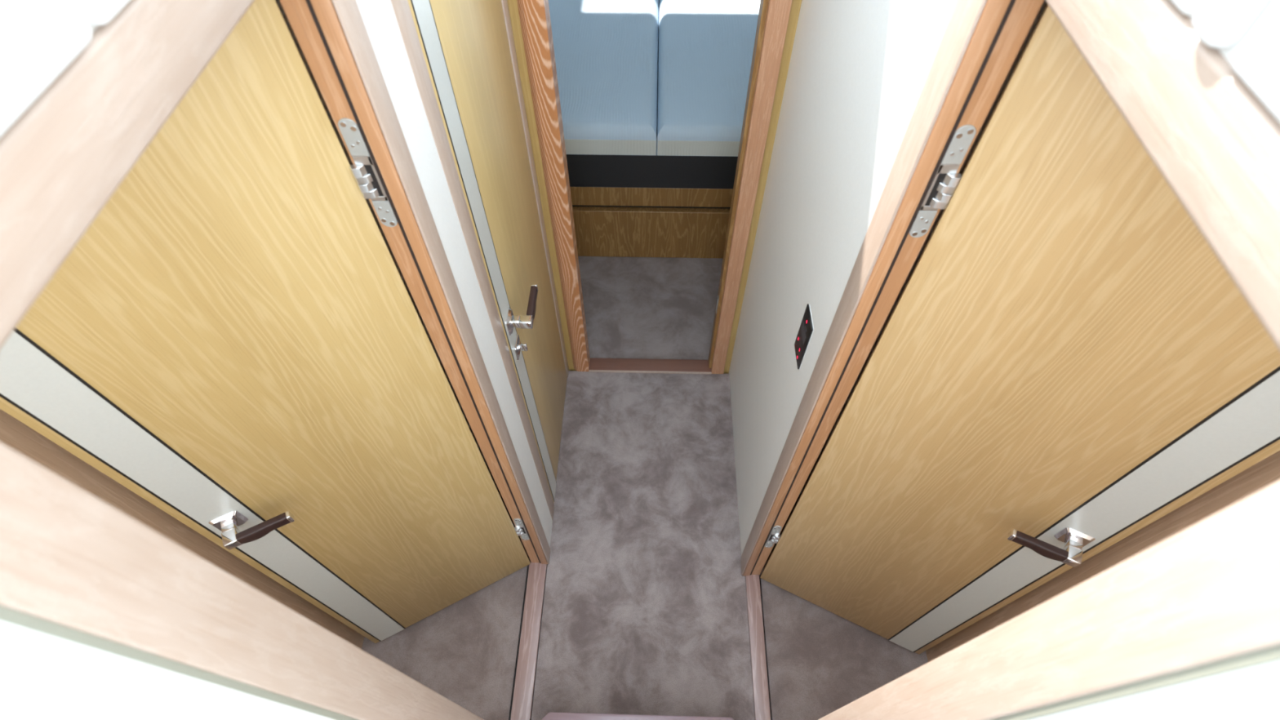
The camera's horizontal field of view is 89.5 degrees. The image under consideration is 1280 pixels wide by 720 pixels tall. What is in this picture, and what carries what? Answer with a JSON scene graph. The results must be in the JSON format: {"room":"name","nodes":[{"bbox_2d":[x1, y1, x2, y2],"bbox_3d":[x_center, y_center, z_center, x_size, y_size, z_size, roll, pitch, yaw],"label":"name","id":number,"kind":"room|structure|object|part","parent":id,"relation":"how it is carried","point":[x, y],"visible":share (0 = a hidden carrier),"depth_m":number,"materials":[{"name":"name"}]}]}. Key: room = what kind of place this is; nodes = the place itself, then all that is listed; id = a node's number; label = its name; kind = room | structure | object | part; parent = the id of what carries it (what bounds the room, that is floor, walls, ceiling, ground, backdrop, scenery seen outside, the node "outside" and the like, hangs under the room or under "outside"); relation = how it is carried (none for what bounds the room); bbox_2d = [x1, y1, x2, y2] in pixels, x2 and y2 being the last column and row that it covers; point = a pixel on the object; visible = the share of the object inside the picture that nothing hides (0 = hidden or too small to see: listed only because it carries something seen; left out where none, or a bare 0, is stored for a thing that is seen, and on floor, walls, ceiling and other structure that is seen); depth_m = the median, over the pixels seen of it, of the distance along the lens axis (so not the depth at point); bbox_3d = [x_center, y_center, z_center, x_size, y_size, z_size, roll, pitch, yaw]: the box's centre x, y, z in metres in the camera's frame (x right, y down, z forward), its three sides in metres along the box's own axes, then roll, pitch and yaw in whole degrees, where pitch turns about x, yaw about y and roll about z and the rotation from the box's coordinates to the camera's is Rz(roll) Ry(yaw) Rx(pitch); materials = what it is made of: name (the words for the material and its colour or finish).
{"room":"ship interior","nodes":[
{"label":"ship interior","id":0,"kind":"room"},
{"bbox_2d":[0,408,364,648],"bbox_3d":[-0.964,0.695,1.080,0.032,2.160,1.950,1,55,1],"label":"trim","id":1,"kind":"structure","parent":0,"point":[14,433],"depth_m":1.23,"materials":[{"name":"brown wood"}]},
{"bbox_2d":[0,0,552,719],"bbox_3d":[-0.379,0.645,0.899,0.060,2.450,3.153,1,55,1],"label":"wall","id":2,"kind":"structure","parent":0,"point":[43,677],"depth_m":0.53,"materials":[{"name":"white paint"}]},
{"bbox_2d":[0,0,92,137],"bbox_3d":[-0.367,0.442,-0.239,0.033,0.312,1.784,1,55,1],"label":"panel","id":3,"kind":"object","parent":2,"relation":"attached to","point":[39,39],"visible":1,"depth_m":0.35,"materials":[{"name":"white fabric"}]},
{"bbox_2d":[71,0,130,26],"bbox_3d":[-0.333,-0.728,0.578,0.033,0.312,1.061,1,55,1],"label":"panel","id":4,"kind":"object","parent":2,"relation":"attached to","point":[95,12],"visible":0.53,"depth_m":0.40,"materials":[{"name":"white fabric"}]},
{"bbox_2d":[0,0,530,643],"bbox_3d":[-0.618,0.265,1.399,0.590,2.003,0.094,-24,58,-16],"label":"door","id":5,"kind":"structure","parent":2,"relation":"in","point":[236,340],"depth_m":1.02,"materials":[{"name":"brown wood"}]},
{"bbox_3d":[-0.383,-0.249,0.901,0.024,0.054,0.011,-8,55,-5],"label":"arm","id":6,"kind":"part","parent":5,"relation":"part of","materials":[{"name":"metal"}]},
{"bbox_3d":[-0.375,-0.257,0.899,0.025,0.186,0.008,1,55,1],"label":"plate","id":7,"kind":"part","parent":5,"relation":"part of","materials":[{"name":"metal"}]},
{"bbox_3d":[-0.378,0.538,2.027,0.024,0.054,0.011,-8,55,-5],"label":"arm","id":8,"kind":"part","parent":5,"relation":"part of","materials":[{"name":"metal"}]},
{"bbox_3d":[-0.371,0.530,2.026,0.025,0.186,0.008,1,55,1],"label":"plate","id":9,"kind":"part","parent":5,"relation":"part of","materials":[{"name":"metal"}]},
{"bbox_2d":[0,0,550,719],"bbox_3d":[-0.369,0.377,1.289,0.070,2.114,0.686,1,55,1],"label":"trim","id":10,"kind":"structure","parent":2,"relation":"attached to","point":[75,567],"depth_m":0.47,"materials":[{"name":"red wood"}]},
{"bbox_3d":[-0.351,-0.211,0.452,0.028,0.068,0.676,1,55,1],"label":"head casing","id":11,"kind":"part","parent":10,"relation":"part of","materials":[{"name":"brown wood"}]},
{"bbox_3d":[-0.343,0.616,1.104,0.005,2.085,0.072,1,55,1],"label":"casing","id":12,"kind":"part","parent":10,"relation":"part of","materials":[{"name":"brown wood"}]},
{"bbox_3d":[-0.343,0.117,1.468,0.023,2.059,0.053,1,55,1],"label":"post","id":13,"kind":"part","parent":10,"relation":"part of","materials":[{"name":"red wood"}]},
{"bbox_3d":[-0.329,0.109,1.457,0.005,2.085,0.053,1,55,1],"label":"casing","id":14,"kind":"part","parent":10,"relation":"part of","materials":[{"name":"brown wood"}]},
{"bbox_3d":[-0.369,0.968,2.143,0.062,0.035,0.602,1,55,1],"label":"sill","id":15,"kind":"part","parent":10,"relation":"part of","materials":[{"name":"brown wood"}]},
{"bbox_2d":[390,0,568,519],"bbox_3d":[-0.340,-0.272,1.739,0.053,2.059,0.682,1,55,1],"label":"trim","id":16,"kind":"structure","parent":2,"relation":"attached to","point":[402,10],"depth_m":1.33,"materials":[{"name":"brown wood"}]},
{"bbox_3d":[-0.334,-0.532,1.921,0.050,2.059,0.047,1,55,1],"label":"casing","id":17,"kind":"part","parent":16,"relation":"part of","materials":[{"name":"brown wood"}]},
{"bbox_2d":[407,0,567,504],"bbox_3d":[-0.307,-0.259,1.767,0.094,1.998,0.571,1,55,1],"label":"door","id":18,"kind":"structure","parent":2,"relation":"in","point":[464,45],"depth_m":1.49,"materials":[{"name":"brown wood"}]},
{"bbox_2d":[531,370,755,719],"bbox_3d":[0.003,1.349,1.882,0.700,0.030,3.142,1,55,1],"label":"floor","id":19,"kind":"structure","parent":0,"point":[645,611],"depth_m":2.31,"materials":[{"name":"grey carpet"}]},
{"bbox_2d":[541,711,733,719],"bbox_3d":[-0.003,1.186,1.843,0.567,0.220,0.284,1,55,1],"label":"step","id":20,"kind":"structure","parent":19,"relation":"on","point":[551,715],"depth_m":1.83,"materials":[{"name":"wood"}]},
{"bbox_2d":[361,380,928,719],"bbox_3d":[0.044,0.130,2.805,3.000,0.092,8.400,1,55,1],"label":"floor","id":21,"kind":"structure","parent":0,"point":[820,661],"depth_m":2.15,"materials":[{"name":"grey carpet"}]},
{"bbox_2d":[577,256,723,359],"bbox_3d":[0.054,-0.248,2.996,2.900,0.030,0.642,1,55,1],"label":"floor","id":22,"kind":"structure","parent":0,"point":[641,308],"depth_m":2.98,"materials":[{"name":"grey carpet"}]},
{"bbox_2d":[566,18,737,257],"bbox_3d":[0.100,-2.064,3.878,2.880,0.603,3.402,1,55,1],"label":"berth","id":23,"kind":"object","parent":22,"relation":"on","point":[624,206],"visible":0.16,"depth_m":2.87,"materials":[{"name":"brown wood"}]},
{"bbox_2d":[548,0,658,155],"bbox_3d":[-0.618,-2.260,3.569,1.448,0.132,3.340,1,55,1],"label":"cushion","id":24,"kind":"object","parent":23,"relation":"on","point":[606,51],"visible":0.39,"depth_m":2.77,"materials":[{"name":"blue fabric"}]},
{"bbox_3d":[0.060,-0.735,2.856,2.880,0.104,0.045,1,55,1],"label":"panel","id":25,"kind":"part","parent":23,"relation":"part of","materials":[{"name":"brown wood"}]},
{"bbox_3d":[0.061,-0.602,3.045,2.880,0.292,0.045,1,55,1],"label":"drawer","id":26,"kind":"part","parent":23,"relation":"part of","materials":[{"name":"brown wood"}]},
{"bbox_2d":[657,0,760,156],"bbox_3d":[0.824,-2.235,3.546,1.428,0.132,3.340,1,55,1],"label":"mattress","id":27,"kind":"object","parent":23,"relation":"on","point":[706,46],"visible":0.39,"depth_m":2.77,"materials":[{"name":"blue fabric"}]},
{"bbox_2d":[506,0,801,373],"bbox_3d":[0.042,-0.582,1.918,3.000,2.180,0.045,1,55,1],"label":"wall","id":28,"kind":"structure","parent":0,"point":[513,4],"depth_m":1.88,"materials":[{"name":"yellow wood"}]},
{"bbox_2d":[516,0,792,373],"bbox_3d":[0.033,-0.539,1.974,0.642,2.020,0.068,1,55,1],"label":"trim","id":29,"kind":"structure","parent":28,"relation":"attached to","point":[534,15],"depth_m":1.92,"materials":[{"name":"red wood"}]},
{"bbox_3d":[0.044,0.030,2.788,0.526,0.033,0.064,1,55,1],"label":"sill","id":30,"kind":"part","parent":29,"relation":"part of","materials":[{"name":"brown wood"}]},
{"bbox_3d":[0.293,-0.210,2.448,0.002,0.085,0.024,1,55,1],"label":"strike plate","id":31,"kind":"part","parent":29,"relation":"part of","materials":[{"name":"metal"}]},
{"bbox_2d":[275,0,1046,496],"bbox_3d":[0.020,-0.095,1.628,1.953,2.160,0.020,1,55,1],"label":"wall","id":32,"kind":"structure","parent":0,"point":[278,2],"depth_m":1.32,"materials":[{"name":"brown wood"}]},
{"bbox_2d":[728,0,1279,719],"bbox_3d":[0.370,0.658,0.886,0.060,2.450,3.153,1,55,1],"label":"wall","id":33,"kind":"structure","parent":0,"point":[858,71],"depth_m":1.26,"materials":[{"name":"white paint"}]},
{"bbox_2d":[794,303,813,369],"bbox_3d":[0.359,-0.049,1.417,0.006,0.148,0.072,1,55,1],"label":"switch panel","id":34,"kind":"object","parent":33,"relation":"attached to","point":[806,331],"visible":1,"depth_m":1.40,"materials":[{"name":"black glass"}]},
{"bbox_2d":[740,0,1279,719],"bbox_3d":[0.379,0.397,1.272,0.064,2.114,0.676,1,55,1],"label":"trim","id":35,"kind":"structure","parent":33,"relation":"attached to","point":[1202,601],"depth_m":0.47,"materials":[{"name":"red wood"}]},
{"bbox_3d":[0.388,0.993,2.123,0.048,0.035,0.580,1,55,1],"label":"sill","id":36,"kind":"part","parent":35,"relation":"part of","materials":[{"name":"brown wood"}]},
{"bbox_3d":[0.357,0.138,1.435,0.005,2.085,0.064,1,55,1],"label":"casing","id":37,"kind":"part","parent":35,"relation":"part of","materials":[{"name":"brown wood"}]},
{"bbox_3d":[0.371,0.145,1.445,0.023,2.059,0.064,1,55,1],"label":"post","id":38,"kind":"part","parent":35,"relation":"part of","materials":[{"name":"red wood"}]},
{"bbox_3d":[0.342,0.630,1.091,0.005,2.085,0.072,1,55,1],"label":"casing","id":39,"kind":"part","parent":35,"relation":"part of","materials":[{"name":"beige wood"}]},
{"bbox_3d":[0.358,-0.192,0.435,0.028,0.068,0.665,1,55,1],"label":"head casing","id":40,"kind":"part","parent":35,"relation":"part of","materials":[{"name":"brown wood"}]},
{"bbox_2d":[760,3,1279,653],"bbox_3d":[0.645,0.297,1.371,0.589,2.003,0.094,22,58,15],"label":"door","id":41,"kind":"structure","parent":33,"relation":"in","point":[1065,362],"depth_m":1.00,"materials":[{"name":"brown wood"}]},
{"bbox_3d":[0.402,0.534,1.955,0.025,0.186,0.008,1,55,1],"label":"plate","id":42,"kind":"part","parent":41,"relation":"part of","materials":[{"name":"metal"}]},
{"bbox_3d":[0.410,0.542,1.957,0.024,0.054,0.011,10,56,7],"label":"arm","id":43,"kind":"part","parent":41,"relation":"part of","materials":[{"name":"metal"}]},
{"bbox_3d":[0.398,-0.233,0.857,0.025,0.186,0.008,1,55,1],"label":"plate","id":44,"kind":"part","parent":41,"relation":"part of","materials":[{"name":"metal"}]},
{"bbox_3d":[0.405,-0.225,0.859,0.024,0.054,0.011,10,56,7],"label":"arm","id":45,"kind":"part","parent":41,"relation":"part of","materials":[{"name":"metal"}]},
{"bbox_2d":[1170,0,1202,15],"bbox_3d":[0.366,-0.727,0.575,0.027,0.313,1.033,1,55,1],"label":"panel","id":46,"kind":"object","parent":33,"relation":"attached to","point":[1188,7],"visible":0.47,"depth_m":0.41,"materials":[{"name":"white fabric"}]},
{"bbox_2d":[1191,0,1275,48],"bbox_3d":[0.349,-0.286,0.262,0.034,0.324,0.037,1,55,1],"label":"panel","id":47,"kind":"object","parent":33,"relation":"attached to","point":[1217,24],"visible":0.9,"depth_m":0.37,"materials":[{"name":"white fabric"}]},
{"bbox_2d":[1231,0,1279,122],"bbox_3d":[0.331,0.461,-0.255,0.027,0.313,1.768,1,55,1],"label":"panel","id":48,"kind":"object","parent":33,"relation":"attached to","point":[1256,61],"visible":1,"depth_m":0.35,"materials":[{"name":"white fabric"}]},
{"bbox_2d":[925,450,1279,662],"bbox_3d":[0.957,0.729,1.048,0.032,2.160,1.950,1,55,1],"label":"wall","id":49,"kind":"structure","parent":0,"point":[1265,473],"depth_m":1.24,"materials":[{"name":"brown wood"}]}
]}

